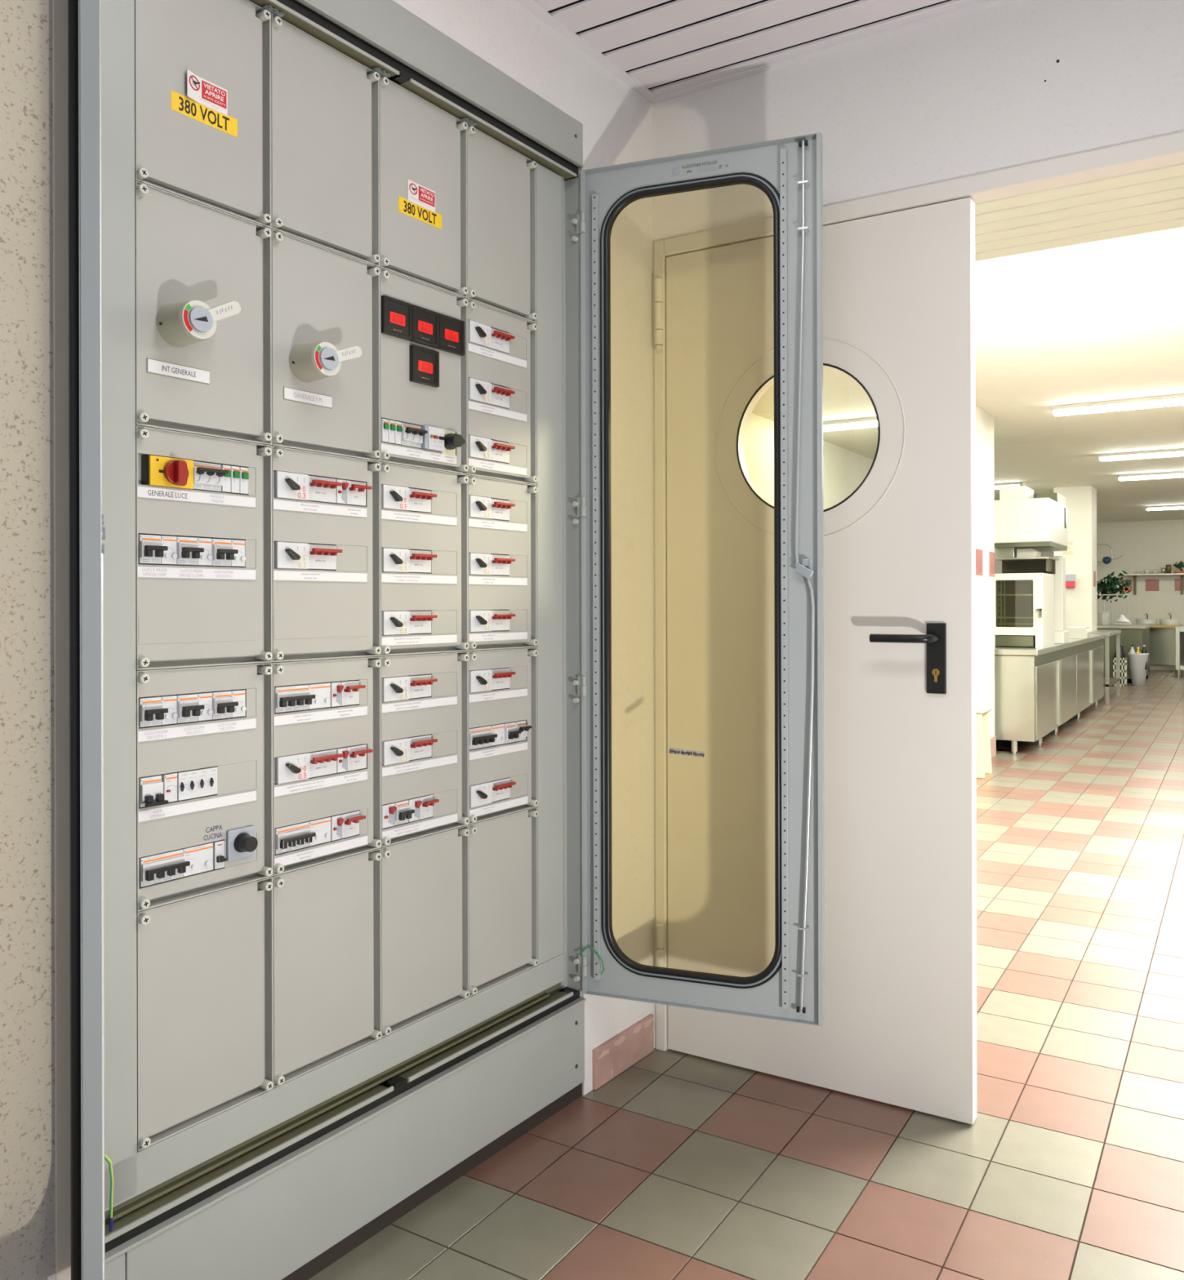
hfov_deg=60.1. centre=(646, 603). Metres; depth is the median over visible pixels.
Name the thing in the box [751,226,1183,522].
ceiling
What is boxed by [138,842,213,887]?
circuit breaker
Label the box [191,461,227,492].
circuit breaker
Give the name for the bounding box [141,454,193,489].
switch
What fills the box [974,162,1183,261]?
ceiling
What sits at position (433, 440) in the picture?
phase relay
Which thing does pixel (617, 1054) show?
baseboard
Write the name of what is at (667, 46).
ceiling
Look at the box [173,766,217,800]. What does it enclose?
holder
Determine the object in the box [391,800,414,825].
circuit breaker
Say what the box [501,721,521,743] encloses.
circuit breaker
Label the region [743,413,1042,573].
wall
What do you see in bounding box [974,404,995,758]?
wall pier
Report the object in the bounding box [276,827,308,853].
switch
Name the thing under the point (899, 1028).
door
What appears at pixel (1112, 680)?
shelf
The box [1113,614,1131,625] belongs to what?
heap
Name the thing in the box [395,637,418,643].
print
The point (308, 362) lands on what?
switch
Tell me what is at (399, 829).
print
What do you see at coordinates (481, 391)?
circuit breaker
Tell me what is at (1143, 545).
wall
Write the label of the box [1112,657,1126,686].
plastic crate
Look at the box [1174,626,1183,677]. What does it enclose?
unit
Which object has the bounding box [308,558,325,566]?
print
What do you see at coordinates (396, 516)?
print
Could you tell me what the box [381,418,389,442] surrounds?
lamp
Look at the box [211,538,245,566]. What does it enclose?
circuit breaker
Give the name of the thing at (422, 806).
circuit breaker
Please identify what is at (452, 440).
switch
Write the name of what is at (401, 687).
circuit breaker
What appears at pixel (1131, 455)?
diffuser
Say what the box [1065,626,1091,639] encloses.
food box
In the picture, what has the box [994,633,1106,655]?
countertop
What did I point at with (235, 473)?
lamp
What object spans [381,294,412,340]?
meter
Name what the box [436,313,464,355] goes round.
meter
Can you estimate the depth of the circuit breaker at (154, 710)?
1.58 m
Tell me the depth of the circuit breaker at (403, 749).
2.02 m
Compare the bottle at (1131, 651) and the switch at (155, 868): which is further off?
the bottle at (1131, 651)
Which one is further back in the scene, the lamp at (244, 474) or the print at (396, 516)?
the print at (396, 516)
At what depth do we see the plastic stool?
6.91 m
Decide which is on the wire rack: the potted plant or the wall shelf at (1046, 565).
the potted plant
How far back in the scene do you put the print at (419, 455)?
2.07 m
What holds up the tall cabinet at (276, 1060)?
on the floor
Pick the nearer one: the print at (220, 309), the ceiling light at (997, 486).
the print at (220, 309)
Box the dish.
[1173,570,1183,573]
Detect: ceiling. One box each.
[533,0,986,96]
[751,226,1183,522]
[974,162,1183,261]
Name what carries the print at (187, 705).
attached to the circuit breaker at (194, 707)
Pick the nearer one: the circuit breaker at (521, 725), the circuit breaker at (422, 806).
the circuit breaker at (422, 806)
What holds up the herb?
on the dish
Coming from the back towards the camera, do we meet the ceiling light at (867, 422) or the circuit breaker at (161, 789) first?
the ceiling light at (867, 422)
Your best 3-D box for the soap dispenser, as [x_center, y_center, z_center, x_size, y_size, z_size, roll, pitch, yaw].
[5.240,-0.280,12.648,0.115,0.165,0.070,0,0,30]
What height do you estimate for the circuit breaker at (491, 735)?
0.044 m
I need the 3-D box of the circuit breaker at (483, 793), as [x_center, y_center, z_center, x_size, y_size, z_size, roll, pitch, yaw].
[-0.340,0.412,2.229,0.034,0.046,0.131,0,0,33]
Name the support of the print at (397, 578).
on the tall cabinet at (276, 1060)
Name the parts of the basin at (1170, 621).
bowl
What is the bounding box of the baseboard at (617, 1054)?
[591,1013,653,1089]
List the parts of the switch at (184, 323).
lever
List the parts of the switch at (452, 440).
plate, knob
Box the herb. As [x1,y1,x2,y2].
[1172,560,1183,570]
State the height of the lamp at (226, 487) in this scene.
0.044 m
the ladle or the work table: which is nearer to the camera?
the work table
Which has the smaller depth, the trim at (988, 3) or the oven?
the trim at (988, 3)
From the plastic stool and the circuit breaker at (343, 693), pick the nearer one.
the circuit breaker at (343, 693)
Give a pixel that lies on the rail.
(1096, 544)
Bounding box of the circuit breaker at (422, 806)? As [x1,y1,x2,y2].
[406,794,439,822]
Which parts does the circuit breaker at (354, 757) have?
reset lever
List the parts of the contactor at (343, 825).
reset lever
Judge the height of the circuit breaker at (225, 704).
0.044 m
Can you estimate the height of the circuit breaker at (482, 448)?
0.046 m
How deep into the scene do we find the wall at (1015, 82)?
2.33 m
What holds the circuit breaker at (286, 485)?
attached to the tall cabinet at (276, 1060)
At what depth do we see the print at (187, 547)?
1.62 m
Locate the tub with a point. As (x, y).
(1102, 616)
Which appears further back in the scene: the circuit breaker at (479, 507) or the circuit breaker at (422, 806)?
the circuit breaker at (479, 507)
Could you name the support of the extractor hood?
attached to the wall pillar at (1080, 501)
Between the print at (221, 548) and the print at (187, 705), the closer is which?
the print at (187, 705)
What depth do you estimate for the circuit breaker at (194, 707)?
1.63 m
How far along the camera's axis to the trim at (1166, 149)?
2.59 m
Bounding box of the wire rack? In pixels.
[1098,594,1133,625]
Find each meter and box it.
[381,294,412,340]
[409,304,439,348]
[409,344,439,387]
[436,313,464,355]
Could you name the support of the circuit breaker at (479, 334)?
attached to the tall cabinet at (276, 1060)
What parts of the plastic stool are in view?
leg, seat, leg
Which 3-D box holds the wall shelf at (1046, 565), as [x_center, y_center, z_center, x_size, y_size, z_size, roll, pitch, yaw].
[3.224,-0.315,8.666,0.430,0.135,0.500,0,0,30]
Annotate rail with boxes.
[1096,543,1112,562]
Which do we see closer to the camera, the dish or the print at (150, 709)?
the print at (150, 709)
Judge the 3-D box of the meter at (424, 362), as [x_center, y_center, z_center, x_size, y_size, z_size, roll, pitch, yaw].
[-0.447,-0.478,2.058,0.010,0.072,0.074,0,0,33]
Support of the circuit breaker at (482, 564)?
attached to the tall cabinet at (276, 1060)
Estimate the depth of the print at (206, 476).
1.65 m
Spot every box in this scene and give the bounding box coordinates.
[995,547,1018,557]
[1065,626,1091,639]
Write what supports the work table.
on the floor
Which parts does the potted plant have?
flower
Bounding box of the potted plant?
[1096,570,1131,602]
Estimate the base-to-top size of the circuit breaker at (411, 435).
0.044 m
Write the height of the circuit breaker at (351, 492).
0.044 m
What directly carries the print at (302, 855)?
on the tall cabinet at (276, 1060)
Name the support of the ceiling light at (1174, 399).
attached to the ceiling at (1102, 320)
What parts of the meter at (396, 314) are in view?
glass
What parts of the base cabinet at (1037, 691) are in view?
leg, leg, door, leg, handle, handle, door, rail, leg, door, handle, handle, door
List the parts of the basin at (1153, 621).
bowl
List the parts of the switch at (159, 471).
knob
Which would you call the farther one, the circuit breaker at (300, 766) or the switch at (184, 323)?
the circuit breaker at (300, 766)
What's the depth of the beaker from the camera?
17.68 m
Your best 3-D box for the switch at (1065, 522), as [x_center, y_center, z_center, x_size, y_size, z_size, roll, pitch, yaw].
[3.659,-0.749,8.933,0.010,0.180,0.080,0,0,30]
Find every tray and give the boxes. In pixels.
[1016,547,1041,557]
[1113,622,1131,625]
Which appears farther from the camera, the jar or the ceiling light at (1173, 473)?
the jar
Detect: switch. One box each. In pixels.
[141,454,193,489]
[141,854,182,885]
[155,299,240,346]
[211,840,226,869]
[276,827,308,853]
[288,341,362,382]
[440,429,465,456]
[1064,506,1066,528]
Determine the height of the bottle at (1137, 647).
0.350 m
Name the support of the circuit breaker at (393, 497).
attached to the tall cabinet at (276, 1060)
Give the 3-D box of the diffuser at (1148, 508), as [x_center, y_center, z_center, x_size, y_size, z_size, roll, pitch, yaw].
[8.159,-1.410,14.920,1.534,0.028,0.124,0,0,30]
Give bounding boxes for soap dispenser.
[1065,573,1075,587]
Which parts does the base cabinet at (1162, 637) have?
panel, leg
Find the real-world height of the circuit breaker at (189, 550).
0.044 m
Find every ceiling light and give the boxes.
[822,416,877,431]
[994,481,1022,488]
[1050,393,1183,417]
[1097,448,1183,462]
[1116,471,1183,480]
[1145,504,1183,511]
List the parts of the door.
lever, handle plate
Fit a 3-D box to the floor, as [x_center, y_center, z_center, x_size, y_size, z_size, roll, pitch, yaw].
[4.868,1.204,8.530,6.600,0.060,21.638,0,0,30]
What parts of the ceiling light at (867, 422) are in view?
casing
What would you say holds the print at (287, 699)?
attached to the circuit breaker at (314, 695)
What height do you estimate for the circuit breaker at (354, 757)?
0.044 m
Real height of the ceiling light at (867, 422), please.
0.060 m
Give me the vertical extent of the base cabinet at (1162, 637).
0.800 m
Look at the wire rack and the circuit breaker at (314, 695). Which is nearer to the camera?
the circuit breaker at (314, 695)
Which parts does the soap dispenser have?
tank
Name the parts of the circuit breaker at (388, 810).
reset lever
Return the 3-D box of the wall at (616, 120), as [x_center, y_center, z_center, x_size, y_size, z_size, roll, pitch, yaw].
[-1.018,-0.187,1.365,0.248,2.750,3.620,0,0,33]
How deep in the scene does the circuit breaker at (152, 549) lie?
1.58 m
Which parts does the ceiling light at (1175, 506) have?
casing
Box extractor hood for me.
[994,485,1067,551]
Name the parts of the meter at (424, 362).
glass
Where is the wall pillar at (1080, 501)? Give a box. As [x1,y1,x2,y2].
[1053,485,1096,631]
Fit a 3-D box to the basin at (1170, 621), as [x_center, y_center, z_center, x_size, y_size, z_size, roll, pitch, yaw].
[8.875,0.263,17.341,0.340,0.202,0.340,0,0,-15]
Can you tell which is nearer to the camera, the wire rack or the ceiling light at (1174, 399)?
the ceiling light at (1174, 399)
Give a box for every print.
[140,536,159,562]
[140,699,160,725]
[177,537,196,563]
[177,696,196,721]
[179,769,216,794]
[193,462,220,489]
[213,540,231,564]
[213,693,230,718]
[216,305,232,314]
[275,687,307,711]
[287,774,357,791]
[296,709,351,721]
[298,851,311,859]
[301,503,358,514]
[302,573,319,579]
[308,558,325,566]
[342,349,355,355]
[393,513,419,519]
[394,702,420,709]
[394,763,420,772]
[394,824,418,835]
[395,575,420,581]
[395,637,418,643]
[407,449,453,462]
[1062,541,1071,555]
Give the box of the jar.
[1165,564,1171,573]
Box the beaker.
[1160,568,1165,573]
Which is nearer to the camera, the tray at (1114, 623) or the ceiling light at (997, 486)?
the ceiling light at (997, 486)
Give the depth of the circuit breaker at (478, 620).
2.22 m
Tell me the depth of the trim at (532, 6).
2.45 m
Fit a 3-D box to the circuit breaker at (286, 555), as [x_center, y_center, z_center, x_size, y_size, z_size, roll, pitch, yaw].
[-0.606,-0.084,1.825,0.034,0.046,0.131,0,0,33]
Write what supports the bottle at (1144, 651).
in the waste bin
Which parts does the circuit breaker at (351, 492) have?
reset lever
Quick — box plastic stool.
[975,694,992,778]
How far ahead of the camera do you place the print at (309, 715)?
1.85 m
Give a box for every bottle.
[1129,644,1134,669]
[1135,646,1140,653]
[1141,644,1146,669]
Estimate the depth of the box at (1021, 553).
8.47 m
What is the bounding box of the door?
[654,196,977,1124]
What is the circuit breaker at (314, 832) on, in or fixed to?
attached to the tall cabinet at (276, 1060)
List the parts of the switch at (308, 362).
lever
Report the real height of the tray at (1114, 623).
0.050 m
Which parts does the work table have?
leg, leg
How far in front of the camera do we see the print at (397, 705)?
2.02 m
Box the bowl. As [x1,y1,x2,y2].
[1102,555,1111,564]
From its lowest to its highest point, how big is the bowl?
0.140 m
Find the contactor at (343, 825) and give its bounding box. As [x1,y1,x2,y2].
[328,810,365,840]
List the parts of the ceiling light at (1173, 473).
casing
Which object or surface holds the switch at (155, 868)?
attached to the circuit breaker at (155, 868)
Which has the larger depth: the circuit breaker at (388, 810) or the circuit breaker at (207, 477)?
the circuit breaker at (388, 810)
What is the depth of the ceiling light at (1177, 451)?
9.70 m
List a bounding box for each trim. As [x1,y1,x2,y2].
[515,0,657,99]
[647,0,1013,103]
[653,131,1183,1051]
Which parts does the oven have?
casing, door frame, drawer, handle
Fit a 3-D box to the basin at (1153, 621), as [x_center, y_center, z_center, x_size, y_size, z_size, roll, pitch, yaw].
[8.565,0.264,17.522,0.340,0.202,0.340,0,0,-15]
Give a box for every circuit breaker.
[137,534,177,564]
[138,695,177,727]
[138,772,177,807]
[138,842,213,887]
[172,536,213,565]
[172,692,213,723]
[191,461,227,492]
[210,689,246,719]
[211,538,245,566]
[273,471,342,503]
[273,541,342,569]
[274,682,330,712]
[274,748,342,784]
[274,817,330,854]
[328,680,365,706]
[331,479,372,506]
[333,744,373,773]
[381,484,436,512]
[381,547,436,573]
[382,611,437,635]
[382,674,437,702]
[382,734,437,765]
[382,803,396,828]
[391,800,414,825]
[400,422,427,448]
[406,794,439,822]
[468,320,515,353]
[468,377,515,408]
[468,435,515,463]
[468,495,515,520]
[468,552,515,575]
[468,610,515,631]
[469,667,515,693]
[469,723,504,749]
[469,777,515,808]
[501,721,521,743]
[512,720,531,742]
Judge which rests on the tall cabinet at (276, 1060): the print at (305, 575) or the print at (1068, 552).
the print at (305, 575)
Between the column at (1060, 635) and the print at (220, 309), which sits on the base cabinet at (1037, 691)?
the column at (1060, 635)
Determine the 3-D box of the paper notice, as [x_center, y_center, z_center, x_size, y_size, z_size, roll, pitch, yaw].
[5.222,-0.682,12.694,0.140,0.190,0.006,0,0,30]
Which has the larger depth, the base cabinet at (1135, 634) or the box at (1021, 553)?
the base cabinet at (1135, 634)
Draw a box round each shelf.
[994,556,1058,573]
[1103,677,1119,686]
[1123,573,1183,595]
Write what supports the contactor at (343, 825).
attached to the tall cabinet at (276, 1060)
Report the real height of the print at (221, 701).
0.039 m
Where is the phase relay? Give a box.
[419,425,444,452]
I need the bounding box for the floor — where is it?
[308,669,1183,1279]
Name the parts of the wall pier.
skirting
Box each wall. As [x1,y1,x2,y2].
[0,0,653,1279]
[652,0,1183,1048]
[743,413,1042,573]
[1042,519,1183,670]
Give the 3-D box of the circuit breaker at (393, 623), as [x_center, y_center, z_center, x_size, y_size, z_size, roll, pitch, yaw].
[-0.474,0.038,2.027,0.034,0.046,0.131,0,0,33]
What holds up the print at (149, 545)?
attached to the circuit breaker at (152, 549)
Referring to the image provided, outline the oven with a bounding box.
[994,573,1053,648]
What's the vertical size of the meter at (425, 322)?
0.072 m
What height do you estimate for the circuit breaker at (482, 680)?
0.046 m
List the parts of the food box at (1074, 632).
lid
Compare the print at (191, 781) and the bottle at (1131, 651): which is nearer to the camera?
the print at (191, 781)
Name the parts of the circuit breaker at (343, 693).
reset lever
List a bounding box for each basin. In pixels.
[1135,613,1157,625]
[1158,613,1181,625]
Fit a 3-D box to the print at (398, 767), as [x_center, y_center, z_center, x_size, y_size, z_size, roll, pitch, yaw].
[-0.472,0.325,2.022,0.001,0.010,0.070,0,0,33]
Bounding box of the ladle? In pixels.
[1102,555,1122,564]
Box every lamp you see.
[217,464,231,493]
[226,466,239,493]
[235,466,248,494]
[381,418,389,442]
[386,419,395,444]
[392,421,401,444]
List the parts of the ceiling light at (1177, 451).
casing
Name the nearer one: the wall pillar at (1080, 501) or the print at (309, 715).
the print at (309, 715)
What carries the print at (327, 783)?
on the tall cabinet at (276, 1060)
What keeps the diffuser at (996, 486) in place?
attached to the ceiling light at (997, 486)
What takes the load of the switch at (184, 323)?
attached to the tall cabinet at (276, 1060)
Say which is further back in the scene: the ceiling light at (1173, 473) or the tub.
the tub
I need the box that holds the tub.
[1096,611,1109,625]
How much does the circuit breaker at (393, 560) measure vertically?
0.046 m
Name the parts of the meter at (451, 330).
glass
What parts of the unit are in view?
leg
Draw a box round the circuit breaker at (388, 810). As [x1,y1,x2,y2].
[382,803,396,828]
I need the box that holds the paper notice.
[1061,540,1073,555]
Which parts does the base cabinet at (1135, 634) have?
door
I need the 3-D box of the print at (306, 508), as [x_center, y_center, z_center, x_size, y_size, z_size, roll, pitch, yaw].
[-0.575,-0.171,1.866,0.001,0.010,0.135,0,0,33]
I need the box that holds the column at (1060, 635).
[1053,555,1068,644]
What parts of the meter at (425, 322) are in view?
glass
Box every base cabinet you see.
[994,633,1106,754]
[1096,622,1152,683]
[1149,624,1182,673]
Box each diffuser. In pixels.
[994,484,1018,488]
[1100,451,1183,461]
[1146,506,1183,511]
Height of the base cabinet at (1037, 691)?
0.822 m
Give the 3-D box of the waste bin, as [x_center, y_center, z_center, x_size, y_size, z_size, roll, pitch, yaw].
[7.023,0.938,14.602,0.270,0.460,0.270,0,0,30]
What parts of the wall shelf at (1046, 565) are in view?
panel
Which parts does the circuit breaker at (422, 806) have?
reset lever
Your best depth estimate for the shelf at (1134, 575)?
17.82 m
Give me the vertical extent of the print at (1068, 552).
0.160 m
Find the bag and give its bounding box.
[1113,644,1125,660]
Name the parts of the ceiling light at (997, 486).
casing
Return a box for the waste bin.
[1127,653,1148,685]
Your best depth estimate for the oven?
8.33 m
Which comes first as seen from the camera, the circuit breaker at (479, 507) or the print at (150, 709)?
the print at (150, 709)
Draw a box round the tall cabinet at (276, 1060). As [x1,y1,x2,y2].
[67,0,824,1279]
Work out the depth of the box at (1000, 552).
8.56 m
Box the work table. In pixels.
[1091,629,1120,703]
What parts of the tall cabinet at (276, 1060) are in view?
door, post, panel, panel, panel, panel, panel, panel, panel, panel, panel, panel, rail, rail, plate, panel, panel, panel, panel, panel, panel, panel, panel, panel, panel, door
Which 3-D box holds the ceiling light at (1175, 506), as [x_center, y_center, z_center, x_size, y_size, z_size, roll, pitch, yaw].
[8.159,-1.424,14.920,1.574,0.060,0.140,0,0,30]
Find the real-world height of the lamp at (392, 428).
0.044 m
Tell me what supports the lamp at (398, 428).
attached to the tall cabinet at (276, 1060)
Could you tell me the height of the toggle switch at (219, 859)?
0.044 m
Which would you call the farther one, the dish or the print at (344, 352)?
the dish

